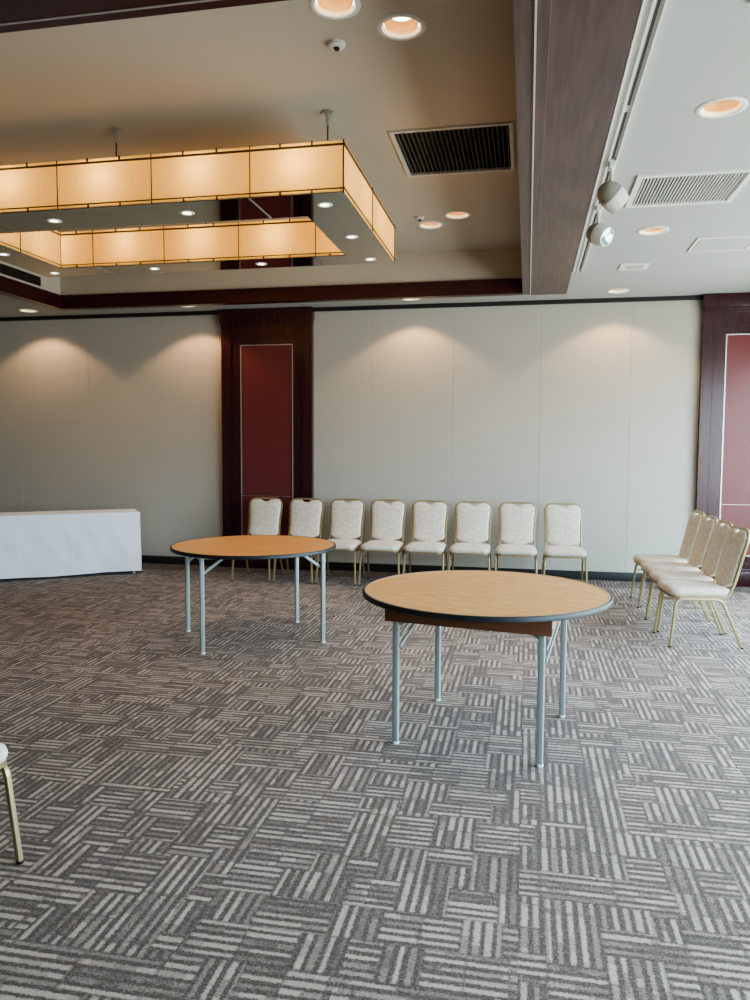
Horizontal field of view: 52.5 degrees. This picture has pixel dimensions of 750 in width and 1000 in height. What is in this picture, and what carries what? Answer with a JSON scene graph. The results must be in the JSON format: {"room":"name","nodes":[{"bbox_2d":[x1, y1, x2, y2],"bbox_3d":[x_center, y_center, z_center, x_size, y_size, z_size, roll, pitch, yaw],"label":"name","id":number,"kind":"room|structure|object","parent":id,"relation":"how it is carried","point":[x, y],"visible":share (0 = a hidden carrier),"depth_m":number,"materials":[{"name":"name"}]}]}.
{"room":"event hall","nodes":[
{"label":"event hall","id":0,"kind":"room"},
{"bbox_2d":[0,0,521,294],"bbox_3d":[-1.574,-2.200,5.616,5.280,0.445,5.410,1,4,11],"label":"ceiling","id":1,"kind":"structure","parent":0,"point":[262,74],"depth_m":4.46,"materials":[{"name":"paint"}]},
{"bbox_2d":[0,263,40,285],"bbox_3d":[-3.814,-2.357,7.725,0.016,0.097,1.340,1,4,11],"label":"ceiling vent","id":2,"kind":"object","parent":1,"relation":"in","point":[4,269],"visible":1,"depth_m":8.03,"materials":[{"name":"brown metal"}]},
{"bbox_2d":[0,109,395,276],"bbox_3d":[-1.535,-2.146,5.556,3.125,0.543,1.743,1,4,11],"label":"pendant light","id":3,"kind":"object","parent":1,"relation":"hanging from","point":[347,223],"visible":1,"depth_m":4.86,"materials":[{"name":"beige fabric"}]},
{"bbox_2d":[309,0,360,19],"bbox_3d":[-0.182,-2.300,3.480,0.236,0.080,0.236,1,4,11],"label":"recessed light","id":4,"kind":"object","parent":1,"relation":"in","point":[328,9],"visible":1,"depth_m":3.55,"materials":[{"name":"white metal"}]},
{"bbox_2d":[328,39,344,50],"bbox_3d":[-0.192,-2.273,3.816,0.086,0.034,0.086,1,4,11],"label":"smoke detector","id":5,"kind":"object","parent":1,"relation":"attached to","point":[334,44],"visible":1,"depth_m":3.79,"materials":[{"name":"white plastic"}]},
{"bbox_2d":[377,13,425,40],"bbox_3d":[0.128,-2.312,3.663,0.236,0.080,0.236,1,4,11],"label":"recessed light","id":6,"kind":"object","parent":1,"relation":"in","point":[399,26],"visible":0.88,"depth_m":3.72,"materials":[{"name":"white metal"}]},
{"bbox_2d":[416,216,423,220],"bbox_3d":[0.396,-2.473,6.700,0.070,0.034,0.070,1,4,11],"label":"smoke detector","id":7,"kind":"object","parent":1,"relation":"attached to","point":[419,218],"visible":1,"depth_m":6.68,"materials":[{"name":"white plastic"}]},
{"bbox_2d":[418,221,443,228],"bbox_3d":[0.507,-2.540,6.929,0.236,0.080,0.236,1,4,11],"label":"recessed light","id":8,"kind":"object","parent":1,"relation":"in","point":[427,224],"visible":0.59,"depth_m":7.00,"materials":[{"name":"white metal"}]},
{"bbox_2d":[388,121,514,176],"bbox_3d":[0.551,-2.447,5.191,0.783,0.152,0.823,1,4,11],"label":"ceiling vent","id":9,"kind":"object","parent":1,"relation":"in","point":[485,147],"visible":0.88,"depth_m":5.32,"materials":[{"name":"brown metal"}]},
{"bbox_2d":[444,211,470,218],"bbox_3d":[0.719,-2.517,6.622,0.236,0.080,0.236,1,4,11],"label":"recessed light","id":10,"kind":"object","parent":1,"relation":"in","point":[452,214],"visible":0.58,"depth_m":6.69,"materials":[{"name":"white metal"}]},
{"bbox_2d":[0,300,701,572],"bbox_3d":[-0.936,-0.726,9.221,11.740,3.143,0.003,1,4,11],"label":"wall","id":11,"kind":"structure","parent":0,"point":[592,406],"depth_m":8.93,"materials":[{"name":"white paint"}]},
{"bbox_2d":[0,310,218,320],"bbox_3d":[-4.273,-2.333,9.761,4.925,0.045,0.030,1,4,11],"label":"trim","id":12,"kind":"structure","parent":11,"relation":"attached to","point":[188,313],"depth_m":9.55,"materials":[{"name":"paint"}]},
{"bbox_2d":[141,555,221,565],"bbox_3d":[-4.286,0.730,9.984,4.925,0.098,0.015,1,4,11],"label":"baseboard","id":13,"kind":"structure","parent":11,"relation":"attached to","point":[144,558],"depth_m":9.63,"materials":[{"name":"paint"}]},
{"bbox_2d":[219,306,314,569],"bbox_3d":[-1.312,-0.728,9.238,1.173,3.141,0.110,1,4,11],"label":"pilaster","id":14,"kind":"object","parent":11,"relation":"attached to","point":[267,354],"visible":0.7,"depth_m":9.21,"materials":[{"name":"brown wood"}]},
{"bbox_2d":[314,561,650,581],"bbox_3d":[1.387,0.837,8.855,4.355,0.098,0.015,1,4,11],"label":"baseboard","id":15,"kind":"structure","parent":11,"relation":"attached to","point":[591,575],"depth_m":8.85,"materials":[{"name":"paint"}]},
{"bbox_2d":[314,295,701,311],"bbox_3d":[1.400,-2.226,8.632,4.355,0.045,0.030,1,4,11],"label":"trim","id":16,"kind":"structure","parent":11,"relation":"attached to","point":[688,297],"depth_m":8.59,"materials":[{"name":"paint"}]},
{"bbox_2d":[695,292,749,586],"bbox_3d":[4.089,-0.626,8.164,1.188,3.141,0.110,1,4,11],"label":"pilaster","id":17,"kind":"object","parent":11,"relation":"attached to","point":[723,443],"visible":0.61,"depth_m":8.20,"materials":[{"name":"brown wood"}]},
{"bbox_2d":[0,563,749,999],"bbox_3d":[-2.125,1.252,3.433,11.740,0.001,12.115,1,4,11],"label":"floor","id":18,"kind":"structure","parent":0,"point":[243,818],"depth_m":3.25,"materials":[{"name":"carpet"}]},
{"bbox_2d":[0,743,23,864],"bbox_3d":[-1.622,0.860,2.631,0.587,0.899,0.464,2,4,26],"label":"banquet chair","id":19,"kind":"object","parent":18,"relation":"on","point":[4,768],"visible":1,"depth_m":2.72,"materials":[{"name":"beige metal"}]},
{"bbox_2d":[170,535,335,654],"bbox_3d":[-0.943,0.712,5.960,1.272,0.733,1.272,-1,4,-22],"label":"round table","id":20,"kind":"object","parent":18,"relation":"on","point":[239,547],"visible":1,"depth_m":5.78,"materials":[{"name":"laminate"}]},
{"bbox_2d":[231,497,283,581],"bbox_3d":[-1.328,0.435,8.683,0.464,0.899,0.587,1,4,10],"label":"banquet chair","id":21,"kind":"object","parent":18,"relation":"on","point":[264,516],"visible":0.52,"depth_m":8.86,"materials":[{"name":"fabric"}]},
{"bbox_2d":[272,498,323,583],"bbox_3d":[-0.847,0.444,8.587,0.464,0.899,0.587,1,4,11],"label":"banquet chair","id":22,"kind":"object","parent":18,"relation":"on","point":[305,518],"visible":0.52,"depth_m":8.76,"materials":[{"name":"white fabric"}]},
{"bbox_2d":[315,499,365,585],"bbox_3d":[-0.373,0.451,8.513,0.464,0.899,0.587,1,4,11],"label":"banquet chair","id":23,"kind":"object","parent":18,"relation":"on","point":[346,519],"visible":0.79,"depth_m":8.67,"materials":[{"name":"beige fabric"}]},
{"bbox_2d":[358,499,405,585],"bbox_3d":[0.097,0.460,8.420,0.464,0.899,0.587,1,4,11],"label":"banquet chair","id":24,"kind":"object","parent":18,"relation":"on","point":[387,523],"visible":0.94,"depth_m":8.58,"materials":[{"name":"white fabric"}]},
{"bbox_2d":[402,500,447,573],"bbox_3d":[0.565,0.470,8.317,0.464,0.899,0.587,1,4,11],"label":"banquet chair","id":25,"kind":"object","parent":18,"relation":"on","point":[429,521],"visible":0.9,"depth_m":8.47,"materials":[{"name":"white fabric"}]},
{"bbox_2d":[448,501,491,569],"bbox_3d":[1.038,0.479,8.223,0.464,0.899,0.587,1,4,11],"label":"banquet chair","id":26,"kind":"object","parent":18,"relation":"on","point":[472,522],"visible":0.92,"depth_m":8.38,"materials":[{"name":"white fabric"}]},
{"bbox_2d":[362,570,612,767],"bbox_3d":[0.584,0.847,4.073,1.304,0.743,1.304,2,4,22],"label":"round table","id":27,"kind":"object","parent":18,"relation":"on","point":[535,605],"visible":1,"depth_m":3.82,"materials":[{"name":"brown wood"}]},
{"bbox_2d":[494,502,536,573],"bbox_3d":[1.511,0.488,8.128,0.464,0.899,0.587,1,4,11],"label":"banquet chair","id":28,"kind":"object","parent":18,"relation":"on","point":[516,527],"visible":0.93,"depth_m":8.29,"materials":[{"name":"beige fabric"}]},
{"bbox_2d":[541,503,587,582],"bbox_3d":[1.990,0.498,8.013,0.464,0.899,0.587,1,4,10],"label":"banquet chair","id":29,"kind":"object","parent":18,"relation":"on","point":[563,525],"visible":0.91,"depth_m":8.17,"materials":[{"name":"beige fabric"}]},
{"bbox_2d":[630,510,704,608],"bbox_3d":[2.818,0.549,7.347,0.587,0.899,0.464,1,4,7],"label":"banquet chair","id":30,"kind":"object","parent":18,"relation":"on","point":[691,532],"visible":0.61,"depth_m":7.24,"materials":[{"name":"white fabric"}]},
{"bbox_2d":[637,515,717,620],"bbox_3d":[2.720,0.583,6.857,0.587,0.899,0.464,1,4,8],"label":"banquet chair","id":31,"kind":"object","parent":18,"relation":"on","point":[706,527],"visible":0.72,"depth_m":6.75,"materials":[{"name":"beige fabric"}]},
{"bbox_2d":[645,520,732,633],"bbox_3d":[2.622,0.617,6.368,0.587,0.899,0.464,1,4,7],"label":"banquet chair","id":32,"kind":"object","parent":18,"relation":"on","point":[710,565],"visible":0.59,"depth_m":6.27,"materials":[{"name":"beige fabric"}]},
{"bbox_2d":[653,525,749,648],"bbox_3d":[2.529,0.649,5.904,0.587,0.899,0.464,1,4,5],"label":"banquet chair","id":33,"kind":"object","parent":18,"relation":"on","point":[736,543],"visible":1,"depth_m":5.75,"materials":[{"name":"beige fabric"}]},
{"bbox_3d":[-3.682,0.508,8.771,1.780,0.718,0.460,-2,4,-24],"label":"folding table","id":34,"kind":"object","parent":18,"relation":"on","visible":0},
{"bbox_2d":[0,509,141,578],"bbox_3d":[-3.682,0.493,8.772,1.865,0.698,0.544,-2,4,-24],"label":"tablecloth","id":35,"kind":"object","parent":34,"relation":"on","point":[73,542],"visible":1,"depth_m":8.61,"materials":[{"name":"white fabric"}]},
{"bbox_2d":[0,0,749,316],"bbox_3d":[-2.112,-1.883,3.198,11.740,0.001,12.085,1,4,11],"label":"ceiling","id":36,"kind":"structure","parent":0,"point":[700,54],"depth_m":4.49,"materials":[{"name":"paint"}]},
{"bbox_2d":[18,309,38,312],"bbox_3d":[-4.257,-2.360,9.337,0.236,0.080,0.236,1,4,11],"label":"recessed light","id":37,"kind":"object","parent":36,"relation":"in","point":[21,310],"visible":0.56,"depth_m":9.39,"materials":[{"name":"white plastic"}]},
{"bbox_2d":[0,276,61,308],"bbox_3d":[-4.178,-2.091,6.135,0.135,0.148,5.350,1,4,11],"label":"trim","id":38,"kind":"structure","parent":36,"relation":"attached to","point":[9,287],"depth_m":8.20,"materials":[{"name":"brown wood"}]},
{"bbox_2d":[0,0,286,32],"bbox_3d":[-2.201,-1.851,2.802,5.322,0.163,0.472,1,4,11],"label":"trim","id":39,"kind":"structure","parent":36,"relation":"attached to","point":[15,15],"depth_m":2.73,"materials":[{"name":"brown wood"}]},
{"bbox_2d":[55,278,522,310],"bbox_3d":[-1.093,-2.227,8.285,5.302,0.148,0.115,1,4,11],"label":"trim","id":40,"kind":"structure","parent":36,"relation":"attached to","point":[513,286],"depth_m":8.19,"materials":[{"name":"brown wood"}]},
{"bbox_2d":[513,0,640,294],"bbox_3d":[0.845,-2.019,3.329,0.440,0.457,9.120,1,4,11],"label":"ceiling beam","id":41,"kind":"structure","parent":36,"relation":"attached to","point":[571,55],"depth_m":3.54,"materials":[{"name":"brown wood"}]},
{"bbox_2d":[606,288,629,293],"bbox_3d":[2.555,-2.232,7.992,0.236,0.080,0.236,1,4,11],"label":"recessed light","id":42,"kind":"object","parent":36,"relation":"in","point":[621,290],"visible":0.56,"depth_m":8.05,"materials":[{"name":"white metal"}]},
{"bbox_2d":[572,0,667,273],"bbox_3d":[1.214,-1.892,3.740,0.088,0.026,6.850,1,4,11],"label":"ceiling track","id":43,"kind":"object","parent":36,"relation":"attached to","point":[651,12],"visible":0.8,"depth_m":3.51,"materials":[{"name":"white plastic"}]},
{"bbox_2d":[586,204,613,246],"bbox_3d":[1.517,-1.850,5.144,0.148,0.280,0.182,-4,6,-45],"label":"track spotlight","id":44,"kind":"object","parent":43,"relation":"attached to","point":[598,234],"visible":0.98,"depth_m":5.11,"materials":[{"name":"white plastic"}]},
{"bbox_2d":[597,159,628,213],"bbox_3d":[1.365,-1.792,4.361,0.180,0.287,0.158,1,4,11],"label":"track spotlight","id":45,"kind":"object","parent":43,"relation":"attached to","point":[612,196],"visible":1,"depth_m":4.31,"materials":[{"name":"white plastic"}]},
{"bbox_2d":[618,263,649,270],"bbox_3d":[2.350,-2.117,6.906,0.250,0.010,0.230,1,4,11],"label":"ceiling vent","id":46,"kind":"object","parent":36,"relation":"in","point":[629,266],"visible":1,"depth_m":6.88,"materials":[{"name":"white plastic"}]},
{"bbox_2d":[624,265,643,268],"bbox_3d":[2.351,-2.116,6.909,0.160,0.006,0.130,1,4,11],"label":"grille","id":47,"kind":"object","parent":46,"relation":"attached to","point":[625,266],"depth_m":6.90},
{"bbox_2d":[637,226,669,235],"bbox_3d":[2.110,-2.078,5.771,0.236,0.080,0.236,1,4,11],"label":"recessed light","id":48,"kind":"object","parent":36,"relation":"in","point":[654,230],"visible":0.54,"depth_m":5.83,"materials":[{"name":"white metal"}]},
{"bbox_2d":[625,168,749,207],"bbox_3d":[1.980,-2.042,4.828,0.675,0.152,0.618,1,4,11],"label":"ceiling vent","id":49,"kind":"object","parent":36,"relation":"in","point":[713,186],"visible":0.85,"depth_m":4.83,"materials":[{"name":"white plastic"}]},
{"bbox_2d":[687,235,749,252],"bbox_3d":[2.802,-2.060,6.124,0.470,0.009,0.430,1,4,11],"label":"access hatch","id":50,"kind":"object","parent":36,"relation":"attached to","point":[725,243],"visible":1,"depth_m":6.13,"materials":[{"name":"paint"}]},
{"bbox_2d":[695,97,747,118],"bbox_3d":[1.676,-1.932,3.680,0.236,0.080,0.236,1,4,11],"label":"recessed light","id":51,"kind":"object","parent":36,"relation":"in","point":[723,107],"visible":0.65,"depth_m":3.74,"materials":[{"name":"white metal"}]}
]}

